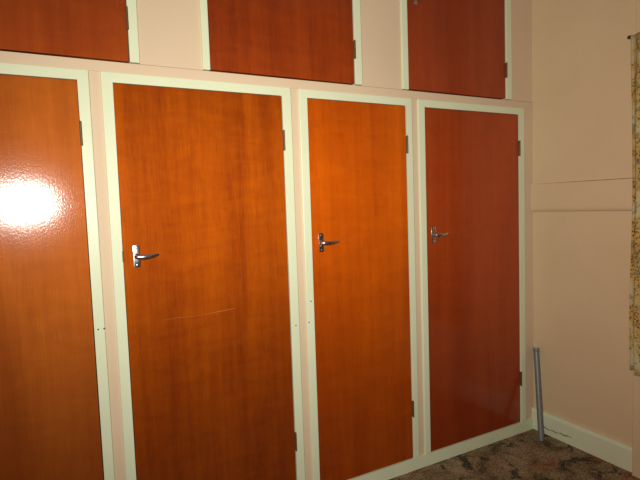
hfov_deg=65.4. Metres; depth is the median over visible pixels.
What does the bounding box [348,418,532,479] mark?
baseboard
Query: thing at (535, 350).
metal pipe
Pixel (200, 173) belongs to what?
wardrobe
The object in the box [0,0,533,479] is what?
wall
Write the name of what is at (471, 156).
wardrobe
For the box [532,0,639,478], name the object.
wall
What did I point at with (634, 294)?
curtain
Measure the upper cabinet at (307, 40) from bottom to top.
0.760 m
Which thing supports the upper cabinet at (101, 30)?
attached to the wall at (169, 31)
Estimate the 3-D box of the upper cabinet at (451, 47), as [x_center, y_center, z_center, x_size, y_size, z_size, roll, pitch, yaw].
[0.595,-1.155,2.843,0.761,0.760,0.647,-4,4,-28]
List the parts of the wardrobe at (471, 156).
handle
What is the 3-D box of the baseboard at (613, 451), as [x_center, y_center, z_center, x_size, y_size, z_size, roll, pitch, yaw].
[1.430,1.087,2.744,0.020,0.126,0.606,-4,4,-28]
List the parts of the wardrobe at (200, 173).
handle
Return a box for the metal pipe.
[533,348,543,440]
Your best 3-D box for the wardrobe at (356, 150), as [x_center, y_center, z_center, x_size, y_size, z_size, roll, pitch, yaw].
[0.078,0.221,2.636,0.621,1.835,0.647,-4,4,-28]
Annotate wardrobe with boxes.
[0,62,114,479]
[100,71,304,479]
[298,89,418,479]
[417,99,525,454]
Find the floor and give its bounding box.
[389,429,639,479]
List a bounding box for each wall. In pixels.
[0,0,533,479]
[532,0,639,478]
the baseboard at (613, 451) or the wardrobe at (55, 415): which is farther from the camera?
the baseboard at (613, 451)
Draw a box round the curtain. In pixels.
[629,32,639,375]
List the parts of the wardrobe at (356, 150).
handle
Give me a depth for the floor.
2.59 m
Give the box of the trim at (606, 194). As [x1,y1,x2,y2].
[531,178,631,211]
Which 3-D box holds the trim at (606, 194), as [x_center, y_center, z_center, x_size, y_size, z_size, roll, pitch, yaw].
[1.385,-0.233,2.653,0.018,0.161,0.606,-4,4,-28]
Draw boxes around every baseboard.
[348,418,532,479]
[532,407,631,471]
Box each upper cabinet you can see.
[0,0,139,63]
[199,0,362,85]
[400,0,511,99]

